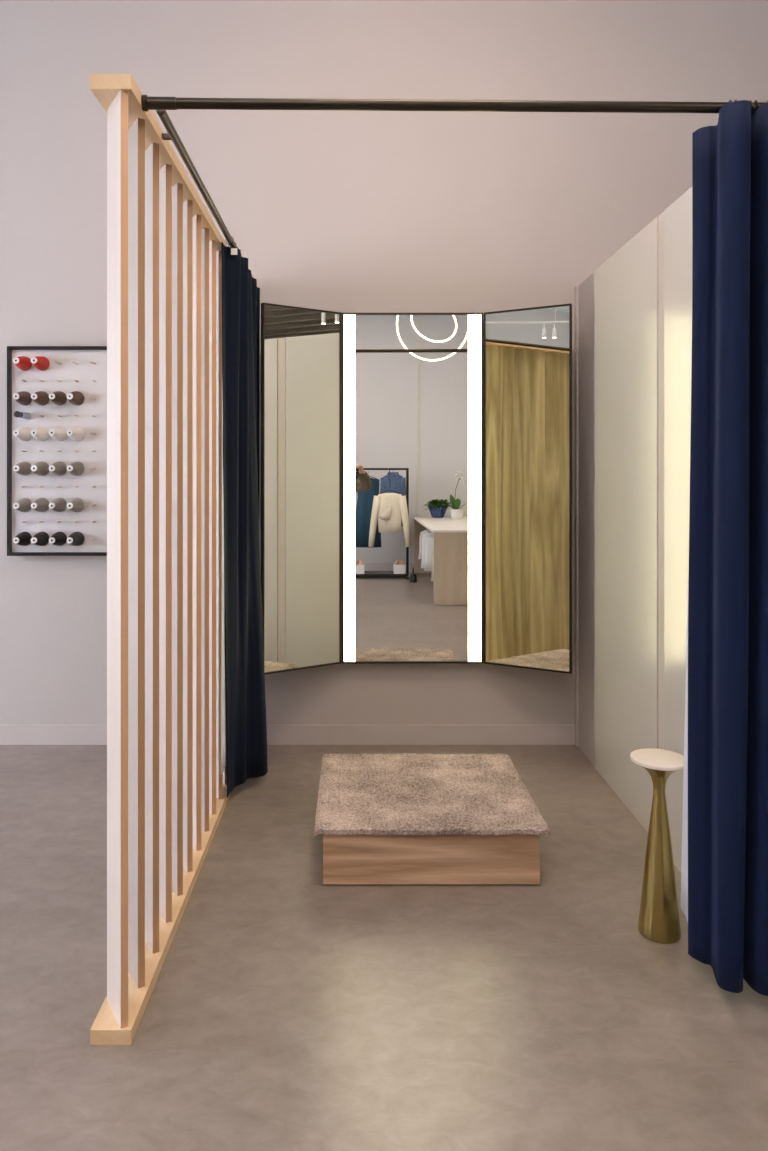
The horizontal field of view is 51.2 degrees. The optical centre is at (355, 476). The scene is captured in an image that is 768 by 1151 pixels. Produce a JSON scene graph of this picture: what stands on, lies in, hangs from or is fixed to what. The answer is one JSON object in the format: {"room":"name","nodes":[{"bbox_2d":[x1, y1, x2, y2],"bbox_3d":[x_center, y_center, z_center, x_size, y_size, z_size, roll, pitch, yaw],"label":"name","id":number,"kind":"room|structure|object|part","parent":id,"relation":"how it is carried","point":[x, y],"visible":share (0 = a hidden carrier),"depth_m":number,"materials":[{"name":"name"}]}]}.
{"room":"tailor shop","nodes":[
{"label":"tailor shop","id":0,"kind":"room"},
{"bbox_2d":[0,745,767,1150],"bbox_3d":[2.000,1.500,0.347,14.400,0.100,8.394,0,0,0],"label":"floor","id":1,"kind":"structure","parent":0,"point":[287,1009],"depth_m":2.23,"materials":[{"name":"beige concrete"}]},
{"bbox_2d":[90,74,230,1044],"bbox_3d":[-0.626,0.210,3.192,0.105,2.479,2.300,0,0,0],"label":"screen","id":2,"kind":"object","parent":1,"relation":"on","point":[167,799],"visible":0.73,"depth_m":2.43,"materials":[{"name":"brown wood"}]},
{"bbox_3d":[-0.626,-1.010,3.192,0.105,0.038,2.300,0,0,0],"label":"rail","id":3,"kind":"part","parent":2,"relation":"part of","materials":[{"name":"brown wood"}]},
{"bbox_3d":[-0.626,1.431,3.186,0.105,0.038,2.288,0,0,0],"label":"plate","id":4,"kind":"part","parent":2,"relation":"part of","materials":[{"name":"brown wood"}]},
{"bbox_2d":[156,110,241,256],"bbox_3d":[-0.549,-1.008,3.272,0.048,0.025,2.144,0,0,0],"label":"curtain rod","id":5,"kind":"object","parent":2,"relation":"attached to","point":[172,134],"visible":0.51,"depth_m":2.58,"materials":[{"name":"brown metal"}]},
{"bbox_2d":[221,236,267,797],"bbox_3d":[-0.494,0.188,3.781,0.159,2.425,0.827,0,0,0],"label":"curtain","id":6,"kind":"object","parent":5,"relation":"hanging from","point":[243,698],"visible":0.98,"depth_m":3.62,"materials":[{"name":"blue fabric"}]},
{"bbox_2d":[141,95,767,113],"bbox_3d":[0.305,-1.008,2.169,1.762,0.042,0.042,0,0,-1],"label":"curtain rod","id":7,"kind":"object","parent":2,"relation":"attached to","point":[148,103],"visible":1,"depth_m":2.16,"materials":[{"name":"brown metal"}]},
{"bbox_2d":[681,100,767,995],"bbox_3d":[1.044,0.186,2.300,0.190,2.429,0.386,0,0,-15],"label":"curtain","id":8,"kind":"object","parent":7,"relation":"hanging from","point":[724,860],"visible":1,"depth_m":2.17,"materials":[{"name":"blue fabric"}]},
{"bbox_2d":[323,833,539,883],"bbox_3d":[0.268,1.350,3.191,0.769,0.200,0.709,0,0,0],"label":"platform","id":9,"kind":"object","parent":1,"relation":"on","point":[362,858],"visible":0.33,"depth_m":2.84,"materials":[{"name":"brown wood"}]},
{"bbox_2d":[314,753,549,836],"bbox_3d":[0.267,1.244,3.190,0.835,0.049,0.762,0,0,0],"label":"rug","id":10,"kind":"object","parent":9,"relation":"on","point":[405,793],"visible":1,"depth_m":3.07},
{"bbox_2d":[630,748,683,943],"bbox_3d":[0.965,1.171,2.545,0.177,0.558,0.177,0,0,0],"label":"pedestal table","id":11,"kind":"object","parent":1,"relation":"on","point":[659,921],"visible":0.94,"depth_m":2.51,"materials":[{"name":"gold metal"}]},
{"bbox_2d":[0,0,767,724],"bbox_3d":[2.000,-0.575,4.444,14.400,4.050,0.200,0,0,0],"label":"wall","id":12,"kind":"structure","parent":0,"point":[335,211],"depth_m":4.34,"materials":[{"name":"paint"}]},
{"bbox_2d":[7,346,106,555],"bbox_3d":[-1.409,-0.139,4.277,0.918,1.122,0.133,0,0,0],"label":"rack","id":13,"kind":"object","parent":12,"relation":"attached to","point":[83,369],"visible":0.46,"depth_m":4.30,"materials":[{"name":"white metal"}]},
{"bbox_2d":[14,411,22,417],"bbox_3d":[-1.760,-0.326,4.178,0.034,0.034,0.045,0,0,0],"label":"bobbin","id":14,"kind":"object","parent":13,"relation":"on","point":[17,414],"visible":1,"depth_m":4.16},
{"bbox_2d":[13,391,31,405],"bbox_3d":[-1.775,-0.421,4.236,0.077,0.077,0.127,0,0,0],"label":"thread spool","id":15,"kind":"object","parent":13,"relation":"on","point":[24,398],"visible":0.98,"depth_m":4.23,"materials":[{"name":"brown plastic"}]},
{"bbox_2d":[13,498,31,511],"bbox_3d":[-1.775,0.150,4.236,0.077,0.077,0.127,0,0,0],"label":"thread spool","id":16,"kind":"object","parent":13,"relation":"on","point":[24,504],"visible":0.97,"depth_m":4.23,"materials":[{"name":"grey fabric"}]},
{"bbox_2d":[13,427,31,440],"bbox_3d":[-1.775,-0.231,4.236,0.077,0.077,0.127,0,0,0],"label":"thread spool","id":17,"kind":"object","parent":13,"relation":"on","point":[22,433],"visible":0.98,"depth_m":4.23,"materials":[{"name":"white fabric"}]},
{"bbox_2d":[13,461,31,475],"bbox_3d":[-1.775,-0.045,4.236,0.077,0.077,0.127,0,0,0],"label":"thread spool","id":18,"kind":"object","parent":13,"relation":"on","point":[22,468],"visible":0.98,"depth_m":4.23,"materials":[{"name":"grey fabric"}]},
{"bbox_2d":[13,532,31,545],"bbox_3d":[-1.775,0.331,4.236,0.077,0.077,0.127,0,0,0],"label":"thread spool","id":19,"kind":"object","parent":13,"relation":"on","point":[23,538],"visible":0.98,"depth_m":4.23,"materials":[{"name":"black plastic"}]},
{"bbox_2d":[13,356,32,370],"bbox_3d":[-1.775,-0.608,4.236,0.077,0.077,0.127,0,0,0],"label":"thread spool","id":20,"kind":"object","parent":13,"relation":"on","point":[24,363],"visible":0.98,"depth_m":4.23,"materials":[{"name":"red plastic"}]},
{"bbox_2d":[19,412,30,419],"bbox_3d":[-1.760,-0.326,4.248,0.038,0.038,0.093,0,0,0],"label":"bobbin","id":21,"kind":"object","parent":13,"relation":"on","point":[27,416],"visible":0.77,"depth_m":4.24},
{"bbox_2d":[31,356,49,370],"bbox_3d":[-1.681,-0.608,4.236,0.077,0.077,0.127,0,0,0],"label":"thread spool","id":22,"kind":"object","parent":13,"relation":"on","point":[41,363],"visible":1,"depth_m":4.23,"materials":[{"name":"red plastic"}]},
{"bbox_2d":[31,391,49,405],"bbox_3d":[-1.681,-0.421,4.236,0.077,0.077,0.127,0,0,0],"label":"thread spool","id":23,"kind":"object","parent":13,"relation":"on","point":[41,398],"visible":0.99,"depth_m":4.23,"materials":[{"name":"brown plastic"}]},
{"bbox_2d":[31,532,49,545],"bbox_3d":[-1.681,0.331,4.236,0.077,0.077,0.127,0,0,0],"label":"thread spool","id":24,"kind":"object","parent":13,"relation":"on","point":[41,538],"visible":1,"depth_m":4.23,"materials":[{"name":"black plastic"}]},
{"bbox_2d":[31,427,49,440],"bbox_3d":[-1.681,-0.231,4.236,0.077,0.077,0.127,0,0,0],"label":"thread spool","id":25,"kind":"object","parent":13,"relation":"on","point":[39,433],"visible":0.98,"depth_m":4.23,"materials":[{"name":"white fabric"}]},
{"bbox_2d":[31,461,49,475],"bbox_3d":[-1.681,-0.045,4.236,0.077,0.077,0.127,0,0,0],"label":"thread spool","id":26,"kind":"object","parent":13,"relation":"on","point":[40,468],"visible":0.99,"depth_m":4.23,"materials":[{"name":"grey fabric"}]},
{"bbox_2d":[31,498,49,511],"bbox_3d":[-1.681,0.150,4.236,0.077,0.077,0.127,0,0,0],"label":"thread spool","id":27,"kind":"object","parent":13,"relation":"on","point":[41,504],"visible":0.98,"depth_m":4.23,"materials":[{"name":"grey fabric"}]},
{"bbox_2d":[49,391,66,405],"bbox_3d":[-1.588,-0.421,4.236,0.077,0.077,0.127,0,0,0],"label":"thread spool","id":28,"kind":"object","parent":13,"relation":"on","point":[59,398],"visible":1,"depth_m":4.23,"materials":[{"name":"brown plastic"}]},
{"bbox_2d":[49,532,66,545],"bbox_3d":[-1.588,0.331,4.236,0.077,0.077,0.127,0,0,0],"label":"thread spool","id":29,"kind":"object","parent":13,"relation":"on","point":[58,538],"visible":0.99,"depth_m":4.22,"materials":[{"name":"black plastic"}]},
{"bbox_2d":[49,427,66,440],"bbox_3d":[-1.588,-0.231,4.236,0.077,0.077,0.127,0,0,0],"label":"thread spool","id":30,"kind":"object","parent":13,"relation":"on","point":[57,433],"visible":1,"depth_m":4.23,"materials":[{"name":"white fabric"}]},
{"bbox_2d":[49,498,66,511],"bbox_3d":[-1.588,0.150,4.236,0.077,0.077,0.127,0,0,0],"label":"thread spool","id":31,"kind":"object","parent":13,"relation":"on","point":[58,504],"visible":0.98,"depth_m":4.23,"materials":[{"name":"grey fabric"}]},
{"bbox_2d":[49,461,66,475],"bbox_3d":[-1.588,-0.045,4.236,0.077,0.077,0.127,0,0,0],"label":"thread spool","id":32,"kind":"object","parent":13,"relation":"on","point":[59,468],"visible":1,"depth_m":4.23,"materials":[{"name":"grey fabric"}]},
{"bbox_2d":[67,391,84,405],"bbox_3d":[-1.494,-0.421,4.236,0.077,0.077,0.127,0,0,0],"label":"thread spool","id":33,"kind":"object","parent":13,"relation":"on","point":[77,398],"visible":1,"depth_m":4.23,"materials":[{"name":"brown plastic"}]},
{"bbox_2d":[67,498,84,511],"bbox_3d":[-1.494,0.150,4.236,0.077,0.077,0.127,0,0,0],"label":"thread spool","id":34,"kind":"object","parent":13,"relation":"on","point":[76,504],"visible":1,"depth_m":4.23,"materials":[{"name":"grey fabric"}]},
{"bbox_2d":[67,532,84,545],"bbox_3d":[-1.494,0.331,4.236,0.077,0.077,0.127,0,0,0],"label":"thread spool","id":35,"kind":"object","parent":13,"relation":"on","point":[76,538],"visible":1,"depth_m":4.23,"materials":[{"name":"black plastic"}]},
{"bbox_2d":[67,427,84,440],"bbox_3d":[-1.494,-0.231,4.236,0.077,0.077,0.127,0,0,0],"label":"thread spool","id":36,"kind":"object","parent":13,"relation":"on","point":[75,433],"visible":1,"depth_m":4.23,"materials":[{"name":"white fabric"}]},
{"bbox_2d":[67,461,84,475],"bbox_3d":[-1.494,-0.045,4.236,0.077,0.077,0.127,0,0,0],"label":"thread spool","id":37,"kind":"object","parent":13,"relation":"on","point":[77,468],"visible":1,"depth_m":4.22,"materials":[{"name":"grey fabric"}]},
{"bbox_2d":[0,725,574,744],"bbox_3d":[-1.905,1.397,4.338,6.190,0.105,0.012,0,0,0],"label":"baseboard","id":38,"kind":"structure","parent":12,"relation":"attached to","point":[9,734],"depth_m":4.33,"materials":[{"name":"paint"}]},
{"bbox_2d":[261,303,571,674],"bbox_3d":[0.308,0.059,4.183,1.585,1.872,0.322,0,0,0],"label":"mirror","id":39,"kind":"object","parent":12,"relation":"attached to","point":[412,383],"depth_m":4.25,"materials":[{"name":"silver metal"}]},
{"bbox_3d":[-0.278,0.059,4.159,0.469,1.872,0.030,0,0,-32],"label":"side mirror","id":40,"kind":"part","parent":39,"relation":"part of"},
{"bbox_3d":[0.888,0.059,4.168,0.471,1.872,0.030,0,0,29],"label":"side mirror","id":41,"kind":"part","parent":39,"relation":"part of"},
{"bbox_3d":[1.271,0.212,3.022,0.118,2.475,2.644,0,0,0],"label":"wall partition","id":42,"kind":"structure","parent":0,"visible":0},
{"bbox_2d":[574,286,578,746],"bbox_3d":[1.199,0.210,4.323,0.026,2.479,0.042,0,0,0],"label":"trim","id":43,"kind":"structure","parent":42,"relation":"attached to","point":[576,289],"depth_m":4.30,"materials":[{"name":"paint"}]},
{"bbox_2d":[579,272,594,765],"bbox_3d":[1.204,0.210,4.147,0.016,2.479,0.305,0,0,0],"label":"trim","id":44,"kind":"structure","parent":42,"relation":"attached to","point":[587,287],"depth_m":4.13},
{"bbox_2d":[595,187,691,871],"bbox_3d":[1.201,0.210,3.140,0.022,2.479,1.700,0,0,0],"label":"wall panel","id":45,"kind":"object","parent":42,"relation":"attached to","point":[626,283],"depth_m":3.35,"materials":[{"name":"white paint"}]},
{"bbox_2d":[658,212,663,748],"bbox_3d":[1.203,0.210,3.127,0.018,2.479,0.065,0,0,0],"label":"trim","id":46,"kind":"structure","parent":42,"relation":"attached to","point":[660,217],"depth_m":3.13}
]}

